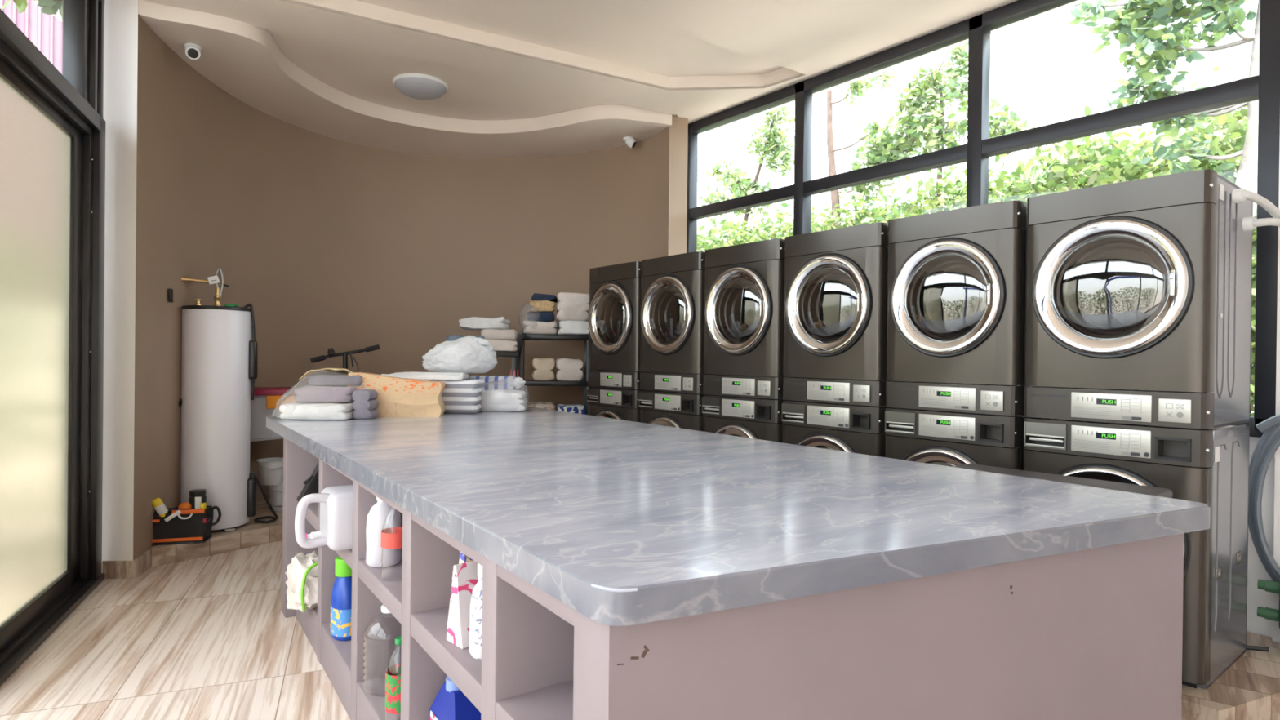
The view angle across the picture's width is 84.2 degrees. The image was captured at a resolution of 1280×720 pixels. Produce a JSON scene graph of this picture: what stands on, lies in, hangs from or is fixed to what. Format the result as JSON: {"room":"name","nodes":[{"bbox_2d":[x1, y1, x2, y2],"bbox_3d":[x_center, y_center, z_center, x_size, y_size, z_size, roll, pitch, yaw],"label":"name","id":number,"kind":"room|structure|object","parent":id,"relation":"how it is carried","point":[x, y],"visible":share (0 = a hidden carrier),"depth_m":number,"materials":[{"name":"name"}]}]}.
{"room":"laundry","nodes":[
{"label":"laundry","id":0,"kind":"room"},
{"bbox_2d":[101,0,137,573],"bbox_3d":[-3.192,-0.573,4.277,0.356,3.750,0.122,1,0,-4],"label":"wall","id":1,"kind":"structure","parent":0,"point":[120,16],"depth_m":4.22,"materials":[{"name":"beige paint"}]},
{"bbox_2d":[0,8,105,685],"bbox_3d":[-1.581,-0.025,0.452,0.175,2.720,8.160,1,0,-24],"label":"door","id":2,"kind":"structure","parent":1,"relation":"in","point":[52,140],"depth_m":3.52,"materials":[{"name":"black metal"}]},
{"bbox_2d":[62,0,104,117],"bbox_3d":[-1.571,-1.875,0.440,0.150,1.000,8.160,1,0,-24],"label":"window","id":3,"kind":"structure","parent":1,"relation":"in","point":[82,33],"depth_m":3.96,"materials":[{"name":"black metal"}]},
{"bbox_2d":[102,549,151,578],"bbox_3d":[-3.140,1.250,4.324,0.188,0.105,0.258,1,0,-16],"label":"baseboard","id":4,"kind":"structure","parent":1,"relation":"attached to","point":[133,569],"depth_m":4.22,"materials":[{"name":"wood"}]},
{"bbox_2d":[0,541,350,719],"bbox_3d":[-0.409,1.401,2.477,7.564,0.120,10.626,0,0,-38],"label":"floor","id":5,"kind":"structure","parent":0,"point":[209,637],"depth_m":3.16,"materials":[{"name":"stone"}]},
{"bbox_2d":[281,437,1183,719],"bbox_3d":[-0.261,0.874,2.801,1.595,0.935,3.500,1,0,-35],"label":"base cabinet","id":6,"kind":"object","parent":5,"relation":"on","point":[1095,633],"visible":0.53,"depth_m":1.54,"materials":[{"name":"purple paint"}]},
{"bbox_2d":[284,550,318,612],"bbox_3d":[-1.528,1.023,3.337,0.246,0.239,0.355,1,0,-34],"label":"cloth bag","id":7,"kind":"object","parent":6,"relation":"on","point":[301,573],"visible":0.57,"depth_m":3.23,"materials":[{"name":"white fabric"}]},
{"bbox_2d":[295,607,317,654],"bbox_3d":[-1.379,1.236,3.552,0.546,0.180,0.630,1,0,-34],"label":"shelf","id":8,"kind":"object","parent":6,"relation":"attached to","point":[308,620],"depth_m":3.29,"materials":[{"name":"purple paint"}]},
{"bbox_2d":[296,495,318,531],"bbox_3d":[-1.374,0.739,3.550,0.546,0.065,0.630,1,0,-34],"label":"shelf","id":9,"kind":"object","parent":6,"relation":"attached to","point":[312,511],"depth_m":3.32,"materials":[{"name":"purple paint"}]},
{"bbox_2d":[297,462,319,502],"bbox_3d":[-1.578,0.577,3.560,0.256,0.250,0.100,1,0,-34],"label":"dustpan","id":10,"kind":"object","parent":6,"relation":"on","point":[311,486],"visible":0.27,"depth_m":3.49,"materials":[{"name":"plastic"}]},
{"bbox_2d":[294,484,352,551],"bbox_3d":[-1.104,0.603,2.744,0.434,0.215,0.222,1,0,-34],"label":"water jug","id":11,"kind":"object","parent":6,"relation":"on","point":[335,532],"visible":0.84,"depth_m":2.62,"materials":[{"name":"white plastic"}]},
{"bbox_2d":[320,622,351,718],"bbox_3d":[-1.000,1.242,2.997,0.546,0.180,0.595,1,0,-34],"label":"shelf","id":12,"kind":"object","parent":6,"relation":"attached to","point":[335,655],"depth_m":2.83,"materials":[{"name":"purple paint"}]},
{"bbox_2d":[330,555,351,640],"bbox_3d":[-1.229,0.986,2.955,0.114,0.325,0.151,1,0,-34],"label":"detergent bottle","id":13,"kind":"object","parent":6,"relation":"on","point":[341,593],"visible":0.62,"depth_m":2.90,"materials":[{"name":"blue plastic"}]},
{"bbox_2d":[334,549,351,568],"bbox_3d":[-0.994,0.745,2.995,0.546,0.065,0.595,1,0,-34],"label":"shelf","id":14,"kind":"object","parent":6,"relation":"attached to","point":[346,555],"depth_m":2.68,"materials":[{"name":"purple paint"}]},
{"bbox_2d":[363,604,391,696],"bbox_3d":[-0.884,1.009,2.501,0.175,0.290,0.175,1,0,-34],"label":"water bottle","id":15,"kind":"object","parent":6,"relation":"on","point":[384,610],"visible":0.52,"depth_m":2.47,"materials":[{"name":"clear plastic"}]},
{"bbox_2d":[355,675,400,719],"bbox_3d":[-0.634,1.249,2.462,0.546,0.180,0.570,1,0,-34],"label":"shelf","id":16,"kind":"object","parent":6,"relation":"attached to","point":[368,706],"depth_m":2.46,"materials":[{"name":"purple paint"}]},
{"bbox_2d":[357,553,402,624],"bbox_3d":[-0.629,0.751,2.460,0.546,0.065,0.570,1,0,-34],"label":"shelf","id":17,"kind":"object","parent":6,"relation":"attached to","point":[388,589],"depth_m":2.32,"materials":[{"name":"purple paint"}]},
{"bbox_2d":[365,497,400,567],"bbox_3d":[-0.900,0.592,2.485,0.116,0.245,0.116,1,0,-34],"label":"detergent bottle","id":18,"kind":"object","parent":6,"relation":"on","point":[375,517],"visible":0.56,"depth_m":2.44,"materials":[{"name":"white plastic"}]},
{"bbox_2d":[381,506,402,578],"bbox_3d":[-0.806,0.591,2.331,0.087,0.250,0.087,1,0,-34],"label":"water bottle","id":19,"kind":"object","parent":6,"relation":"on","point":[392,537],"visible":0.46,"depth_m":2.29,"materials":[{"name":"red plastic"}]},
{"bbox_2d":[385,635,401,719],"bbox_3d":[-0.765,1.020,2.255,0.088,0.272,0.088,1,0,-34],"label":"water bottle","id":20,"kind":"object","parent":6,"relation":"on","point":[393,673],"visible":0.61,"depth_m":2.21,"materials":[{"name":"green plastic"}]},
{"bbox_2d":[410,606,481,712],"bbox_3d":[-0.276,0.757,1.944,0.546,0.065,0.550,1,0,-34],"label":"shelf","id":21,"kind":"object","parent":6,"relation":"attached to","point":[428,624],"depth_m":1.79,"materials":[{"name":"purple paint"}]},
{"bbox_2d":[429,675,480,719],"bbox_3d":[-0.499,1.022,1.953,0.102,0.277,0.210,1,0,-34],"label":"detergent jug","id":22,"kind":"object","parent":6,"relation":"on","point":[451,703],"visible":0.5,"depth_m":1.93,"materials":[{"name":"blue plastic"}]},
{"bbox_2d":[446,560,478,648],"bbox_3d":[-0.428,0.622,1.839,0.120,0.200,0.081,0,0,-44],"label":"bottle","id":23,"kind":"object","parent":6,"relation":"on","point":[464,576],"visible":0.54,"depth_m":1.80,"materials":[{"name":"white plastic"}]},
{"bbox_2d":[469,564,482,659],"bbox_3d":[-0.382,0.610,1.737,0.068,0.225,0.068,1,0,-34],"label":"spray bottle","id":24,"kind":"object","parent":6,"relation":"on","point":[476,604],"visible":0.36,"depth_m":1.71,"materials":[{"name":"white plastic"}]},
{"bbox_2d":[495,680,573,719],"bbox_3d":[0.013,0.762,1.521,0.546,0.065,0.355,1,0,-34],"label":"shelf","id":25,"kind":"object","parent":6,"relation":"attached to","point":[548,700],"depth_m":1.50,"materials":[{"name":"purple paint"}]},
{"bbox_2d":[266,406,1210,626],"bbox_3d":[-0.376,0.375,2.994,1.681,0.060,4.046,1,0,-35],"label":"countertop","id":26,"kind":"structure","parent":6,"relation":"on","point":[621,522],"depth_m":1.73,"materials":[{"name":"grey stone"}]},
{"bbox_2d":[279,402,354,420],"bbox_3d":[-1.771,0.280,3.917,0.370,0.090,0.228,1,0,0],"label":"folded towel","id":27,"kind":"object","parent":26,"relation":"on","point":[297,411],"visible":0.79,"depth_m":3.81,"materials":[{"name":"white fabric"}]},
{"bbox_2d":[271,370,348,418],"bbox_3d":[-1.778,0.193,4.024,0.557,0.263,0.312,0,0,-38],"label":"wrap","id":28,"kind":"object","parent":27,"relation":"on","point":[288,392],"visible":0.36,"depth_m":3.95,"materials":[{"name":"clear plastic"}]},
{"bbox_2d":[293,384,357,402],"bbox_3d":[-1.762,0.190,4.021,0.325,0.091,0.250,1,0,-3],"label":"folded towel","id":29,"kind":"object","parent":27,"relation":"on","point":[307,393],"visible":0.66,"depth_m":3.90,"materials":[{"name":"grey fabric"}]},
{"bbox_2d":[307,374,363,386],"bbox_3d":[-1.736,0.115,4.119,0.315,0.064,0.256,1,0,0],"label":"folded towel","id":30,"kind":"object","parent":29,"relation":"on","point":[318,380],"visible":0.73,"depth_m":4.00,"materials":[{"name":"grey fabric"}]},
{"bbox_2d":[298,368,363,382],"bbox_3d":[-1.756,0.100,4.128,0.360,0.109,0.220,1,0,0],"label":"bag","id":31,"kind":"object","parent":30,"relation":"on","point":[345,371],"visible":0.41,"depth_m":4.05,"materials":[{"name":"plastic"}]},
{"bbox_2d":[352,389,377,419],"bbox_3d":[-1.531,0.246,3.944,0.105,0.163,0.126,1,0,0],"label":"folded towel","id":32,"kind":"object","parent":26,"relation":"on","point":[365,404],"visible":1,"depth_m":3.89,"materials":[{"name":"grey fabric"}]},
{"bbox_2d":[347,372,445,417],"bbox_3d":[-1.423,0.201,4.173,0.512,0.255,0.292,1,0,-9],"label":"towel","id":33,"kind":"object","parent":26,"relation":"on","point":[397,397],"visible":0.77,"depth_m":4.07,"materials":[{"name":"beige fabric"}]},
{"bbox_2d":[426,378,484,413],"bbox_3d":[-1.231,0.226,4.479,0.454,0.208,0.304,1,0,-3],"label":"folded blanket","id":34,"kind":"object","parent":26,"relation":"on","point":[459,397],"visible":0.44,"depth_m":4.34,"materials":[{"name":"grey fabric"}]},
{"bbox_2d":[381,371,469,380],"bbox_3d":[-1.344,0.098,4.463,0.505,0.046,0.311,1,0,-3],"label":"sheet","id":35,"kind":"object","parent":34,"relation":"on","point":[422,375],"visible":0.79,"depth_m":4.34,"materials":[{"name":"white fabric"}]},
{"bbox_2d":[422,335,497,373],"bbox_3d":[-1.161,-0.039,4.563,0.483,0.244,0.303,1,0,0],"label":"plastic bag","id":36,"kind":"object","parent":35,"relation":"on","point":[468,353],"visible":0.94,"depth_m":4.47,"materials":[{"name":"white plastic"}]},
{"bbox_2d":[480,374,529,412],"bbox_3d":[-0.918,0.213,4.626,0.393,0.240,0.264,1,0,0],"label":"towels","id":37,"kind":"object","parent":26,"relation":"on","point":[500,400],"visible":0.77,"depth_m":4.52,"materials":[{"name":"white fabric"}]},
{"bbox_2d":[465,375,517,390],"bbox_3d":[-1.008,0.219,4.778,0.345,0.224,0.139,1,0,0],"label":"folded towel","id":38,"kind":"object","parent":37,"relation":"on","point":[505,384],"visible":0.12,"depth_m":4.72,"materials":[{"name":"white fabric"}]},
{"bbox_2d":[951,463,1173,497],"bbox_3d":[1.541,0.912,2.748,0.410,0.899,0.760,0,0,-38],"label":"cart","id":39,"kind":"object","parent":5,"relation":"on","point":[1146,490],"visible":0.06,"depth_m":2.72,"materials":[{"name":"grey plastic"}]},
{"bbox_2d":[137,0,671,158],"bbox_3d":[-1.886,-2.119,6.093,3.804,0.119,2.127,1,0,-30],"label":"ceiling","id":40,"kind":"structure","parent":0,"point":[243,60],"depth_m":6.04,"materials":[{"name":"paint"}]},
{"bbox_2d":[183,43,201,60],"bbox_3d":[-2.934,-2.015,4.646,0.100,0.102,0.128,1,0,-33],"label":"security camera","id":41,"kind":"object","parent":40,"relation":"attached to","point":[193,51],"visible":1,"depth_m":4.61,"materials":[{"name":"white plastic"}]},
{"bbox_2d":[133,13,688,559],"bbox_3d":[-1.925,-0.565,6.197,4.102,3.750,2.297,1,0,-30],"label":"wall","id":42,"kind":"structure","parent":0,"point":[341,246],"depth_m":6.49,"materials":[{"name":"beige paint"}]},
{"bbox_2d":[250,386,300,441],"bbox_3d":[-2.918,0.432,5.661,0.700,0.414,0.510,1,0,-18],"label":"tub","id":43,"kind":"object","parent":42,"relation":"attached to","point":[259,411],"visible":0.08,"depth_m":5.44,"materials":[{"name":"grey plastic"}]},
{"bbox_2d":[250,395,283,441],"bbox_3d":[-2.928,0.450,5.658,0.596,0.378,0.465,1,0,-18],"label":"storage bin","id":44,"kind":"object","parent":43,"relation":"in","point":[259,411],"depth_m":5.44,"materials":[{"name":"grey plastic"}]},
{"bbox_2d":[266,395,296,408],"bbox_3d":[-2.739,0.323,5.455,0.250,0.100,0.028,1,0,-18],"label":"cloth","id":45,"kind":"object","parent":43,"relation":"hanging from","point":[271,401],"visible":0.46,"depth_m":5.43,"materials":[{"name":"fabric"}]},
{"bbox_2d":[142,0,1017,124],"bbox_3d":[-0.565,-2.185,2.362,6.800,0.130,10.309,0,0,-38],"label":"ceiling","id":46,"kind":"structure","parent":0,"point":[694,60],"depth_m":4.87,"materials":[{"name":"paint"}]},
{"bbox_2d":[392,73,448,99],"bbox_3d":[-1.726,-2.126,5.573,0.420,0.100,0.420,0,0,-38],"label":"ceiling lamp","id":47,"kind":"object","parent":46,"relation":"attached to","point":[415,86],"visible":1,"depth_m":5.46,"materials":[{"name":"white plastic"}]},
{"bbox_2d":[150,497,1279,719],"bbox_3d":[0.140,1.281,5.009,6.932,0.115,3.284,1,0,21],"label":"floor","id":48,"kind":"structure","parent":0,"point":[1249,689],"depth_m":2.86,"materials":[{"name":"wood"}]},
{"bbox_2d":[151,505,221,546],"bbox_3d":[-2.991,1.061,4.642,0.445,0.254,0.186,1,0,-16],"label":"tool bag","id":49,"kind":"object","parent":48,"relation":"on","point":[197,529],"visible":0.76,"depth_m":4.58,"materials":[{"name":"black fabric"}]},
{"bbox_2d":[151,497,168,516],"bbox_3d":[-3.074,0.977,4.561,0.124,0.192,0.057,0,0,-44],"label":"spray can","id":50,"kind":"object","parent":49,"relation":"in","point":[157,504],"visible":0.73,"depth_m":4.53,"materials":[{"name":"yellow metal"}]},
{"bbox_2d":[188,488,206,508],"bbox_3d":[-2.933,0.950,4.693,0.100,0.178,0.103,1,0,-16],"label":"canister","id":51,"kind":"object","parent":49,"relation":"in","point":[197,496],"visible":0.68,"depth_m":4.65,"materials":[{"name":"plastic"}]},
{"bbox_2d":[180,267,278,532],"bbox_3d":[-2.985,0.266,5.045,0.686,1.844,0.439,1,0,-12],"label":"water heater","id":52,"kind":"object","parent":48,"relation":"on","point":[220,355],"visible":0.93,"depth_m":4.88,"materials":[{"name":"white metal"}]},
{"bbox_2d":[266,502,283,511],"bbox_3d":[-2.809,1.167,5.667,0.310,0.040,0.310,0,0,-38],"label":"bowl","id":53,"kind":"object","parent":48,"relation":"on","point":[277,508],"visible":0.12,"depth_m":5.53,"materials":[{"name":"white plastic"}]},
{"bbox_2d":[267,480,283,506],"bbox_3d":[-2.846,1.059,5.635,0.231,0.170,0.234,0,0,-38],"label":"bucket","id":54,"kind":"object","parent":53,"relation":"in","point":[276,491],"visible":0.46,"depth_m":5.55,"materials":[{"name":"white plastic"}]},
{"bbox_2d":[256,457,283,484],"bbox_3d":[-2.895,0.877,5.569,0.220,0.190,0.223,0,0,-38],"label":"bucket","id":55,"kind":"object","parent":54,"relation":"on","point":[271,469],"visible":0.81,"depth_m":5.50,"materials":[{"name":"white plastic"}]},
{"bbox_2d":[310,344,380,372],"bbox_3d":[-2.236,0.529,6.076,1.086,1.325,0.142,1,0,-24],"label":"scooter","id":56,"kind":"object","parent":48,"relation":"on","point":[331,352],"visible":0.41,"depth_m":5.94,"materials":[{"name":"black metal"}]},
{"bbox_2d":[495,351,518,377],"bbox_3d":[-1.406,0.563,6.270,0.640,1.275,0.380,1,0,-8],"label":"shelf rack","id":57,"kind":"object","parent":48,"relation":"on","point":[513,354],"visible":0.09,"depth_m":6.12,"materials":[{"name":"black metal"}]},
{"bbox_2d":[488,338,517,351],"bbox_3d":[-1.228,-0.127,6.255,0.311,0.108,0.316,1,0,-8],"label":"folded towel","id":58,"kind":"object","parent":57,"relation":"on","point":[500,345],"visible":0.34,"depth_m":6.11,"materials":[{"name":"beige fabric"}]},
{"bbox_2d":[480,328,519,340],"bbox_3d":[-1.238,-0.223,6.273,0.318,0.096,0.313,1,0,-3],"label":"folded towel","id":59,"kind":"object","parent":58,"relation":"on","point":[488,334],"visible":0.77,"depth_m":6.12,"materials":[{"name":"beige fabric"}]},
{"bbox_2d":[458,316,510,330],"bbox_3d":[-1.365,-0.322,6.263,0.408,0.111,0.309,1,0,2],"label":"folded towel","id":60,"kind":"object","parent":59,"relation":"on","point":[473,322],"visible":0.92,"depth_m":6.12,"materials":[{"name":"white fabric"}]},
{"bbox_2d":[510,333,527,390],"bbox_3d":[-1.125,0.483,6.161,0.268,1.444,0.140,1,0,-8],"label":"stick vacuum","id":61,"kind":"object","parent":48,"relation":"on","point":[520,340],"visible":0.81,"depth_m":6.15,"materials":[{"name":"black plastic"}]},
{"bbox_2d":[517,333,591,414],"bbox_3d":[-0.782,0.490,6.462,0.660,1.435,0.360,1,0,-8],"label":"shelf rack","id":62,"kind":"object","parent":48,"relation":"on","point":[584,383],"visible":0.18,"depth_m":6.30,"materials":[{"name":"black metal"}]},
{"bbox_2d":[523,320,558,334],"bbox_3d":[-0.899,-0.289,6.407,0.314,0.119,0.315,1,0,-8],"label":"folded towel","id":63,"kind":"object","parent":62,"relation":"on","point":[530,326],"visible":0.89,"depth_m":6.26,"materials":[{"name":"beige fabric"}]},
{"bbox_2d":[526,311,555,321],"bbox_3d":[-0.898,-0.393,6.411,0.249,0.102,0.278,1,0,-8],"label":"folded towel","id":64,"kind":"object","parent":63,"relation":"on","point":[531,316],"visible":0.79,"depth_m":6.28,"materials":[{"name":"blue fabric"}]},
{"bbox_2d":[528,300,555,312],"bbox_3d":[-0.885,-0.485,6.413,0.238,0.113,0.266,1,0,-8],"label":"folded towel","id":65,"kind":"object","parent":64,"relation":"on","point":[536,305],"visible":0.91,"depth_m":6.29,"materials":[{"name":"beige fabric"}]},
{"bbox_2d":[531,293,557,302],"bbox_3d":[-0.866,-0.564,6.424,0.237,0.066,0.252,1,0,-8],"label":"folded towel","id":66,"kind":"object","parent":65,"relation":"on","point":[535,296],"visible":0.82,"depth_m":6.30,"materials":[{"name":"blue fabric"}]},
{"bbox_2d":[527,400,555,410],"bbox_3d":[-0.895,0.480,6.379,0.285,0.211,0.298,1,0,-8],"label":"folded towel","id":67,"kind":"object","parent":62,"relation":"on","point":[544,405],"visible":0.37,"depth_m":6.26,"materials":[{"name":"beige fabric"}]},
{"bbox_2d":[531,357,555,381],"bbox_3d":[-0.870,0.082,6.396,0.219,0.207,0.296,1,0,-8],"label":"folded towel","id":68,"kind":"object","parent":62,"relation":"on","point":[544,371],"visible":0.99,"depth_m":6.26,"materials":[{"name":"beige fabric"}]},
{"bbox_2d":[555,357,583,381],"bbox_3d":[-0.641,0.084,6.427,0.256,0.209,0.290,1,0,-8],"label":"folded towel","id":69,"kind":"object","parent":62,"relation":"on","point":[569,369],"visible":0.98,"depth_m":6.29,"materials":[{"name":"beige fabric"}]},
{"bbox_2d":[555,404,586,414],"bbox_3d":[-0.623,0.495,6.415,0.271,0.186,0.290,1,0,-8],"label":"folded towel","id":70,"kind":"object","parent":62,"relation":"on","point":[573,408],"visible":0.39,"depth_m":6.29,"materials":[{"name":"fabric"}]},
{"bbox_2d":[557,320,589,334],"bbox_3d":[-0.601,-0.294,6.447,0.299,0.134,0.319,1,0,-8],"label":"folded towel","id":71,"kind":"object","parent":62,"relation":"on","point":[568,326],"visible":0.75,"depth_m":6.31,"materials":[{"name":"white fabric"}]},
{"bbox_2d":[555,292,589,321],"bbox_3d":[-0.605,-0.478,6.450,0.318,0.259,0.323,1,0,-8],"label":"folded towel","id":72,"kind":"object","parent":71,"relation":"on","point":[570,306],"visible":0.86,"depth_m":6.31,"materials":[{"name":"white fabric"}]},
{"bbox_2d":[586,386,639,422],"bbox_3d":[-0.006,0.724,5.839,0.705,0.989,0.670,0,0,-38],"label":"washing machine","id":73,"kind":"object","parent":48,"relation":"on","point":[607,402],"visible":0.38,"depth_m":5.59,"materials":[{"name":"black metal"}]},
{"bbox_2d":[588,261,645,389],"bbox_3d":[0.006,-0.263,5.835,0.705,0.980,0.670,0,0,-38],"label":"dryer","id":74,"kind":"object","parent":73,"relation":"on","point":[615,290],"visible":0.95,"depth_m":5.57,"materials":[{"name":"metal"}]},
{"bbox_2d":[638,390,708,431],"bbox_3d":[0.425,0.731,5.291,0.705,0.989,0.670,0,0,-38],"label":"washing machine","id":75,"kind":"object","parent":48,"relation":"on","point":[670,409],"visible":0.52,"depth_m":5.04,"materials":[{"name":"black metal"}]},
{"bbox_2d":[640,251,709,394],"bbox_3d":[0.436,-0.256,5.287,0.705,0.980,0.670,0,0,-38],"label":"dryer","id":76,"kind":"object","parent":75,"relation":"on","point":[673,286],"visible":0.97,"depth_m":5.02,"materials":[{"name":"metal"}]},
{"bbox_2d":[702,395,786,442],"bbox_3d":[0.855,0.738,4.743,0.705,0.989,0.670,0,0,-38],"label":"washing machine","id":77,"kind":"object","parent":48,"relation":"on","point":[740,416],"visible":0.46,"depth_m":4.49,"materials":[{"name":"black metal"}]},
{"bbox_2d":[703,238,784,399],"bbox_3d":[0.867,-0.249,4.739,0.705,0.980,0.670,0,0,-38],"label":"dryer","id":78,"kind":"object","parent":77,"relation":"on","point":[744,283],"visible":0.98,"depth_m":4.47,"materials":[{"name":"metal"}]},
{"bbox_2d":[781,400,888,457],"bbox_3d":[1.286,0.745,4.195,0.705,0.989,0.670,0,0,-38],"label":"washing machine","id":79,"kind":"object","parent":48,"relation":"on","point":[854,428],"visible":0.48,"depth_m":3.94,"materials":[{"name":"grey metal"}]},
{"bbox_2d":[782,222,888,406],"bbox_3d":[1.297,-0.242,4.191,0.705,0.980,0.670,0,0,-38],"label":"dryer","id":80,"kind":"object","parent":79,"relation":"on","point":[835,298],"visible":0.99,"depth_m":3.92,"materials":[{"name":"metal"}]},
{"bbox_2d":[884,407,1025,470],"bbox_3d":[1.716,0.752,3.647,0.705,0.989,0.670,0,0,-38],"label":"washing machine","id":81,"kind":"object","parent":48,"relation":"on","point":[940,437],"visible":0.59,"depth_m":3.40,"materials":[{"name":"grey metal"}]},
{"bbox_2d":[885,200,1026,416],"bbox_3d":[1.728,-0.235,3.643,0.705,0.980,0.670,0,0,-38],"label":"dryer","id":82,"kind":"object","parent":81,"relation":"on","point":[957,277],"visible":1,"depth_m":3.38,"materials":[{"name":"metal"}]},
{"bbox_2d":[1022,417,1249,689],"bbox_3d":[2.153,0.759,3.096,0.714,0.989,0.683,0,0,-38],"label":"washing machine","id":83,"kind":"object","parent":48,"relation":"on","point":[1187,462],"visible":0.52,"depth_m":2.81,"materials":[{"name":"metal"}]},
{"bbox_2d":[1023,168,1253,440],"bbox_3d":[2.158,-0.206,3.095,0.705,1.025,0.671,0,0,-38],"label":"dryer","id":84,"kind":"object","parent":83,"relation":"on","point":[1138,311],"visible":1,"depth_m":2.84,"materials":[{"name":"metal"}]},
{"bbox_2d":[1231,188,1279,231],"bbox_3d":[2.705,-0.570,2.914,0.776,0.204,0.220,1,0,-8],"label":"hose","id":85,"kind":"object","parent":84,"relation":"attached to","point":[1239,195],"visible":1,"depth_m":2.85,"materials":[{"name":"white plastic"}]},
{"bbox_2d":[1246,577,1279,651],"bbox_3d":[2.753,1.081,3.056,0.209,0.360,0.519,0,0,-45],"label":"pump","id":86,"kind":"object","parent":48,"relation":"on","point":[1271,586],"visible":0.59,"depth_m":3.05,"materials":[{"name":"green paint"}]},
{"bbox_2d":[1271,142,1279,642],"bbox_3d":[4.223,-0.477,1.744,0.370,3.750,3.935,0,0,-38],"label":"wall","id":87,"kind":"structure","parent":0,"point":[1276,630],"depth_m":3.17,"materials":[{"name":"beige paint"}]},
{"bbox_2d":[686,0,1279,437],"bbox_3d":[1.684,-0.883,4.843,0.100,2.440,4.135,0,0,-38],"label":"window","id":88,"kind":"structure","parent":87,"relation":"in","point":[1264,87],"depth_m":4.29,"materials":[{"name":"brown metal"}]},
{"bbox_2d":[706,0,1275,636],"bbox_3d":[1.780,-0.517,4.911,0.300,3.750,4.065,0,0,-38],"label":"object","id":89,"kind":"structure","parent":87,"relation":"attached to","point":[1256,597],"depth_m":3.30,"materials":[{"name":"beige paint"}]},
{"bbox_2d":[1248,413,1279,582],"bbox_3d":[2.886,0.627,3.000,0.118,0.909,0.509,0,0,-38],"label":"garden hose","id":90,"kind":"object","parent":87,"relation":"hanging from","point":[1268,443],"visible":0.95,"depth_m":3.13,"materials":[{"name":"rubber"}]},
{"bbox_3d":[-0.719,1.534,8.992,70.000,0.160,75.000,1,0,-38],"label":"floor","id":91,"kind":"structure","parent":0,"visible":0},
{"bbox_2d":[0,0,62,74],"bbox_3d":[-7.765,-3.122,7.261,6.300,9.000,0.330,1,0,-35],"label":"outbuilding","id":92,"kind":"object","parent":91,"relation":"on","point":[43,30],"visible":0.02,"depth_m":7.85,"materials":[{"name":"pink paint"}]},
{"bbox_2d":[0,0,62,22],"bbox_3d":[-4.398,-0.619,4.539,1.262,4.095,0.380,1,0,-24],"label":"climbing vine","id":93,"kind":"object","parent":91,"relation":"on","point":[49,6],"visible":0.7,"depth_m":4.75,"materials":[{"name":"green plant"}]},
{"bbox_3d":[4.948,1.433,21.708,25.380,0.080,52.000,1,0,-38],"label":"ground","id":94,"kind":"structure","parent":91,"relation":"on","visible":0},
{"bbox_2d":[696,217,790,251],"bbox_3d":[1.594,-0.347,10.357,3.652,3.489,3.372,1,0,15],"label":"bush","id":95,"kind":"object","parent":94,"relation":"on","point":[728,225],"visible":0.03,"depth_m":9.79,"materials":[{"name":"green plant"}]},
{"bbox_2d":[697,106,795,233],"bbox_3d":[1.514,-1.098,10.212,0.793,4.994,1.834,0,0,-38],"label":"leafy tree","id":96,"kind":"object","parent":94,"relation":"on","point":[743,186],"visible":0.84,"depth_m":9.87,"materials":[{"name":"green plant"}]},
{"bbox_2d":[718,202,853,244],"bbox_3d":[2.173,-0.301,9.426,3.563,3.418,3.155,1,0,33],"label":"bush","id":97,"kind":"object","parent":94,"relation":"on","point":[788,227],"visible":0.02,"depth_m":9.04,"materials":[{"name":"green plant"}]},
{"bbox_2d":[778,193,928,238],"bbox_3d":[2.886,-0.279,8.543,3.136,3.397,3.638,1,0,-9],"label":"bush","id":98,"kind":"object","parent":94,"relation":"on","point":[860,214],"visible":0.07,"depth_m":8.21,"materials":[{"name":"green plant"}]},
{"bbox_2d":[818,77,897,227],"bbox_3d":[2.639,-1.317,8.954,0.726,5.462,1.295,0,0,-38],"label":"slim tree","id":99,"kind":"object","parent":94,"relation":"on","point":[857,86],"visible":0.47,"depth_m":8.78,"materials":[{"name":"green plant"}]},
{"bbox_2d":[827,139,1050,223],"bbox_3d":[3.705,-0.368,7.808,3.419,3.598,3.526,1,0,10],"label":"bush","id":100,"kind":"object","parent":94,"relation":"on","point":[934,204],"visible":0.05,"depth_m":7.40,"materials":[{"name":"green plant"}]},
{"bbox_2d":[848,42,1035,212],"bbox_3d":[3.261,-1.319,8.021,0.846,5.490,2.184,0,0,-38],"label":"spreading tree","id":101,"kind":"object","parent":94,"relation":"on","point":[887,149],"visible":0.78,"depth_m":7.92,"materials":[{"name":"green plant"}]},
{"bbox_2d":[948,99,1255,402],"bbox_3d":[4.128,-0.390,6.930,3.384,3.659,3.932,0,0,-38],"label":"bush","id":102,"kind":"object","parent":94,"relation":"on","point":[1061,176],"visible":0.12,"depth_m":6.38,"materials":[{"name":"green plant"}]},
{"bbox_2d":[1065,0,1260,217],"bbox_3d":[3.759,-0.741,5.110,0.682,4.363,1.302,0,0,-38],"label":"tree","id":103,"kind":"object","parent":94,"relation":"on","point":[1131,24],"visible":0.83,"depth_m":5.02,"materials":[{"name":"green plant"}]},
{"bbox_2d":[1075,66,1257,416],"bbox_3d":[4.910,-0.363,5.978,3.533,3.630,3.536,1,0,29],"label":"bush","id":104,"kind":"object","parent":94,"relation":"on","point":[1235,134],"visible":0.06,"depth_m":5.65,"materials":[{"name":"green plant"}]},
{"bbox_2d":[1249,228,1256,399],"bbox_3d":[5.690,-0.278,5.173,3.383,3.484,3.392,1,0,31],"label":"bush","id":105,"kind":"object","parent":94,"relation":"on","point":[1253,290],"visible":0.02,"depth_m":5.37,"materials":[{"name":"green plant"}]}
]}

